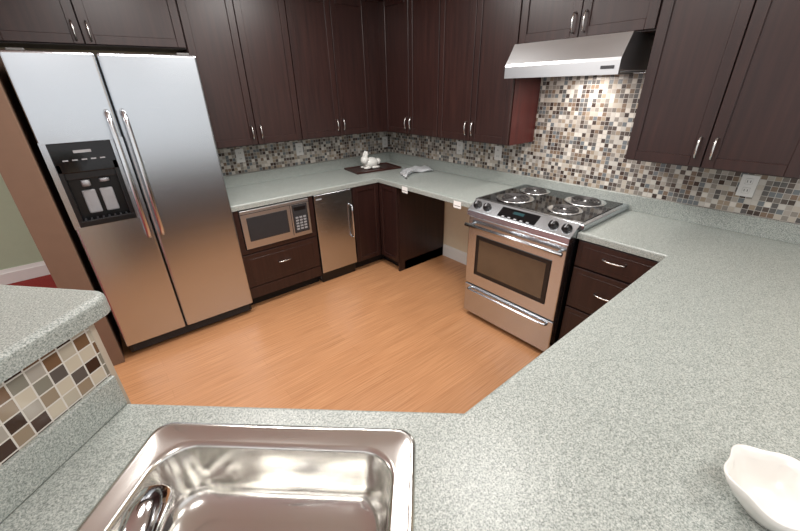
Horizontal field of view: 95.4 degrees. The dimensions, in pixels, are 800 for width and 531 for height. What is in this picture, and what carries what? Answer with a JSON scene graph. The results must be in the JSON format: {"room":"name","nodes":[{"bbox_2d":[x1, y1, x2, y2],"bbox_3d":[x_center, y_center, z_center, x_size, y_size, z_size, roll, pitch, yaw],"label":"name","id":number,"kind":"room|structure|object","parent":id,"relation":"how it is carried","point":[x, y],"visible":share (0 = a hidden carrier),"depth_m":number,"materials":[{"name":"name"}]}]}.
{"room":"kitchen","nodes":[
{"label":"kitchen","id":0,"kind":"room"},
{"bbox_2d":[0,174,43,269],"bbox_3d":[-4.956,-0.606,2.446,4.050,2.520,0.100,-21,32,-34],"label":"wall","id":1,"kind":"structure","parent":0,"point":[18,247],"depth_m":3.58,"materials":[{"name":"green paint"}]},
{"bbox_2d":[0,261,49,284],"bbox_3d":[-4.949,0.501,2.881,3.900,0.150,0.025,-21,32,-34],"label":"baseboard","id":2,"kind":"structure","parent":1,"relation":"attached to","point":[37,269],"depth_m":3.69,"materials":[{"name":"white paint"}]},
{"bbox_2d":[7,274,56,287],"bbox_3d":[-2.607,1.799,0.344,3.900,0.048,7.600,-21,32,-34],"label":"floor","id":3,"kind":"structure","parent":0,"point":[46,281],"depth_m":3.66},
{"bbox_2d":[0,59,124,365],"bbox_3d":[-2.713,-0.798,2.733,0.150,2.520,2.220,-21,32,-34],"label":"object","id":4,"kind":"structure","parent":0,"point":[24,170],"depth_m":2.06,"materials":[{"name":"beige paint"}]},
{"bbox_2d":[0,324,130,465],"bbox_3d":[-0.903,0.884,0.731,0.139,1.182,1.014,3,26,8],"label":"wall","id":5,"kind":"structure","parent":0,"point":[36,396],"depth_m":0.82,"materials":[{"name":"tile"}]},
{"bbox_2d":[0,285,110,383],"bbox_3d":[-1.013,0.322,0.479,0.382,0.052,1.126,3,26,8],"label":"countertop","id":6,"kind":"structure","parent":5,"relation":"on","point":[34,321],"depth_m":0.84,"materials":[{"name":"stone"}]},
{"bbox_2d":[0,47,388,175],"bbox_3d":[-1.258,-1.161,3.406,3.070,2.520,0.128,-21,32,-34],"label":"wall","id":7,"kind":"structure","parent":0,"point":[261,157],"depth_m":3.53,"materials":[{"name":"multicoloured tile"}]},
{"bbox_2d":[0,0,185,52],"bbox_3d":[-1.932,-1.586,2.240,0.960,0.425,0.367,-21,32,-34],"label":"upper cabinet","id":8,"kind":"object","parent":7,"relation":"attached to","point":[102,25],"visible":1,"depth_m":2.19,"materials":[{"name":"brown wood"}]},
{"bbox_2d":[175,0,301,148],"bbox_3d":[-1.260,-1.538,2.872,0.757,1.094,0.367,-21,32,-34],"label":"upper cabinet","id":9,"kind":"object","parent":7,"relation":"attached to","point":[241,48],"visible":0.95,"depth_m":2.77,"materials":[{"name":"brown wood"}]},
{"bbox_2d":[235,149,244,162],"bbox_3d":[-1.424,-0.977,3.242,0.072,0.116,0.008,-21,32,-34],"label":"electrical outlet","id":10,"kind":"object","parent":7,"relation":"attached to","point":[239,153],"visible":1,"depth_m":3.24,"materials":[{"name":"grey plastic"}]},
{"bbox_2d":[295,143,303,155],"bbox_3d":[-0.984,-1.139,3.565,0.072,0.116,0.008,-21,32,-34],"label":"electrical outlet","id":11,"kind":"object","parent":7,"relation":"attached to","point":[299,148],"visible":1,"depth_m":3.56,"materials":[{"name":"grey plastic"}]},
{"bbox_2d":[284,0,371,139],"bbox_3d":[-0.674,-1.760,3.299,0.756,1.094,0.367,-21,32,-34],"label":"upper cabinet","id":12,"kind":"object","parent":7,"relation":"attached to","point":[328,41],"visible":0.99,"depth_m":3.17,"materials":[{"name":"brown wood"}]},
{"bbox_2d":[365,0,386,132],"bbox_3d":[-0.202,-1.938,3.641,0.459,1.094,0.371,-21,32,-34],"label":"upper cabinet","id":13,"kind":"object","parent":7,"relation":"attached to","point":[373,8],"visible":0.33,"depth_m":3.43,"materials":[{"name":"brown wood"}]},
{"bbox_2d":[382,136,387,146],"bbox_3d":[-0.172,-1.416,4.172,0.072,0.116,0.008,-21,32,-34],"label":"electrical outlet","id":14,"kind":"object","parent":7,"relation":"attached to","point":[384,139],"visible":1,"depth_m":4.17,"materials":[{"name":"grey plastic"}]},
{"bbox_2d":[114,255,543,413],"bbox_3d":[0.613,0.997,1.831,3.220,0.050,6.120,-21,32,-34],"label":"floor","id":15,"kind":"structure","parent":0,"point":[377,336],"depth_m":2.59,"materials":[{"name":"brown wood"}]},
{"bbox_2d":[0,47,252,351],"bbox_3d":[-1.772,-0.423,2.621,0.883,1.905,0.756,-21,32,-34],"label":"refrigerator","id":16,"kind":"object","parent":15,"relation":"on","point":[126,142],"visible":1,"depth_m":2.28,"materials":[{"name":"metal"}]},
{"bbox_2d":[232,196,321,304],"bbox_3d":[-1.194,-0.209,3.333,0.668,0.871,0.674,-21,32,-34],"label":"base cabinet","id":17,"kind":"object","parent":15,"relation":"on","point":[275,269],"visible":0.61,"depth_m":3.16,"materials":[{"name":"brown wood"}]},
{"bbox_2d":[238,198,311,249],"bbox_3d":[-1.170,-0.436,3.182,0.572,0.314,0.546,-21,32,-34],"label":"microwave oven","id":18,"kind":"object","parent":17,"relation":"in","point":[276,222],"depth_m":2.97,"materials":[{"name":"silver metal"}]},
{"bbox_2d":[312,188,356,281],"bbox_3d":[-0.768,-0.359,3.625,0.393,0.868,0.668,-21,32,-34],"label":"trash compactor","id":19,"kind":"object","parent":15,"relation":"on","point":[333,211],"visible":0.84,"depth_m":3.39,"materials":[{"name":"grey metal"}]},
{"bbox_2d":[351,182,444,270],"bbox_3d":[-0.185,-0.523,3.928,0.938,0.871,0.916,-21,32,-34],"label":"base cabinet","id":20,"kind":"object","parent":15,"relation":"on","point":[405,230],"visible":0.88,"depth_m":3.64,"materials":[{"name":"brown wood"}]},
{"bbox_2d":[464,184,628,350],"bbox_3d":[0.998,-0.009,2.710,0.751,0.968,0.805,-21,32,-34],"label":"electric range","id":21,"kind":"object","parent":15,"relation":"on","point":[523,242],"visible":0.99,"depth_m":2.45,"materials":[{"name":"silver metal"}]},
{"bbox_2d":[558,239,658,339],"bbox_3d":[1.425,0.223,2.326,0.654,0.871,0.460,-21,32,-34],"label":"base cabinet","id":22,"kind":"object","parent":15,"relation":"on","point":[600,273],"visible":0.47,"depth_m":2.11,"materials":[{"name":"brown wood"}]},
{"bbox_3d":[0.646,0.705,1.377,3.208,0.871,1.433,-21,32,-34],"label":"base cabinet","id":23,"kind":"object","parent":15,"relation":"on","visible":0},
{"bbox_2d":[0,152,799,530],"bbox_3d":[-0.154,-0.124,1.984,3.318,0.172,3.942,-21,32,-34],"label":"countertop","id":24,"kind":"structure","parent":23,"relation":"on","point":[632,420],"depth_m":0.97,"materials":[{"name":"stone"}]},
{"bbox_2d":[0,375,126,522],"bbox_3d":[-0.813,0.480,0.699,0.015,0.101,0.658,3,26,8],"label":"backsplash","id":25,"kind":"structure","parent":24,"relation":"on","point":[33,464],"depth_m":0.83,"materials":[{"name":"stone"}]},
{"bbox_2d":[118,483,174,530],"bbox_3d":[-0.357,0.492,0.508,0.114,0.224,0.301,-15,29,-26],"label":"kitchen faucet","id":26,"kind":"object","parent":24,"relation":"on","point":[152,507],"visible":1,"depth_m":0.54,"materials":[{"name":"silver metal"}]},
{"bbox_2d":[75,422,415,530],"bbox_3d":[-0.305,0.607,0.730,0.667,0.188,0.538,0,26,3],"label":"sink","id":27,"kind":"object","parent":24,"relation":"in","point":[222,476],"visible":0.98,"depth_m":0.89,"materials":[{"name":"silver metal"}]},
{"bbox_2d":[344,162,400,174],"bbox_3d":[-0.290,-1.038,3.874,0.520,0.018,0.320,-16,30,-27],"label":"serving tray","id":28,"kind":"object","parent":24,"relation":"on","point":[384,166],"visible":0.97,"depth_m":3.83,"materials":[{"name":"brown wood"}]},
{"bbox_2d":[361,151,380,168],"bbox_3d":[-0.311,-1.115,3.824,0.238,0.181,0.125,-15,29,-26],"label":"rabbit figurine","id":29,"kind":"object","parent":28,"relation":"on","point":[368,162],"visible":1,"depth_m":3.79,"materials":[{"name":"white ceramic"}]},
{"bbox_2d":[399,165,433,177],"bbox_3d":[0.157,-0.949,3.627,0.223,0.049,0.538,22,34,39],"label":"dish towel","id":30,"kind":"object","parent":24,"relation":"on","point":[405,171],"visible":1,"depth_m":3.64,"materials":[{"name":"white fabric"}]},
{"bbox_2d":[723,444,799,530],"bbox_3d":[0.727,0.454,0.702,0.190,0.083,0.174,-21,32,-34],"label":"scalloped bowl","id":31,"kind":"object","parent":24,"relation":"on","point":[766,484],"visible":1,"depth_m":0.73,"materials":[{"name":"white ceramic"}]},
{"bbox_2d":[389,73,799,252],"bbox_3d":[1.818,-0.591,2.095,0.128,2.520,6.000,-21,32,-34],"label":"wall","id":32,"kind":"structure","parent":0,"point":[584,124],"depth_m":2.48,"materials":[{"name":"multicoloured tile"}]},
{"bbox_2d":[381,0,440,137],"bbox_3d":[0.190,-1.768,3.275,0.367,1.094,0.746,-21,32,-34],"label":"upper cabinet","id":33,"kind":"object","parent":32,"relation":"attached to","point":[410,28],"visible":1,"depth_m":3.17,"materials":[{"name":"brown wood"}]},
{"bbox_2d":[443,244,466,264],"bbox_3d":[0.773,-0.027,3.711,0.014,0.130,0.920,-21,32,-34],"label":"baseboard","id":34,"kind":"structure","parent":32,"relation":"attached to","point":[460,256],"depth_m":3.90,"materials":[{"name":"white paint"}]},
{"bbox_2d":[456,141,462,154],"bbox_3d":[0.561,-1.108,3.428,0.008,0.116,0.072,-21,32,-34],"label":"electrical outlet","id":35,"kind":"object","parent":32,"relation":"attached to","point":[459,143],"visible":1,"depth_m":3.42,"materials":[{"name":"grey plastic"}]},
{"bbox_2d":[438,0,540,145],"bbox_3d":[0.657,-1.527,2.759,0.367,1.094,0.724,-21,32,-34],"label":"upper cabinet","id":36,"kind":"object","parent":32,"relation":"attached to","point":[476,103],"visible":0.96,"depth_m":2.67,"materials":[{"name":"brown wood"}]},
{"bbox_2d":[494,146,501,159],"bbox_3d":[0.841,-0.964,3.120,0.008,0.116,0.072,-21,32,-34],"label":"electrical outlet","id":37,"kind":"object","parent":32,"relation":"attached to","point":[498,149],"visible":1,"depth_m":3.12,"materials":[{"name":"grey plastic"}]},
{"bbox_2d":[519,0,662,43],"bbox_3d":[1.134,-1.562,2.086,0.367,0.460,0.796,-21,32,-34],"label":"upper cabinet","id":38,"kind":"object","parent":32,"relation":"attached to","point":[541,20],"visible":0.85,"depth_m":2.04,"materials":[{"name":"brown wood"}]},
{"bbox_2d":[504,31,654,78],"bbox_3d":[1.082,-1.256,2.209,0.489,0.194,0.700,-21,32,-34],"label":"range hood","id":39,"kind":"object","parent":38,"relation":"attached to","point":[628,52],"visible":0.99,"depth_m":2.01,"materials":[{"name":"silver metal"}]},
{"bbox_2d":[625,0,799,178],"bbox_3d":[1.625,-1.028,1.692,0.367,1.094,0.720,-21,32,-34],"label":"upper cabinet","id":40,"kind":"object","parent":32,"relation":"attached to","point":[720,90],"visible":1,"depth_m":1.69,"materials":[{"name":"brown wood"}]},
{"bbox_2d":[735,174,760,197],"bbox_3d":[1.881,-0.431,1.970,0.008,0.116,0.072,-21,32,-34],"label":"electrical outlet","id":41,"kind":"object","parent":32,"relation":"attached to","point":[747,186],"visible":1,"depth_m":1.97,"materials":[{"name":"grey plastic"}]}
]}

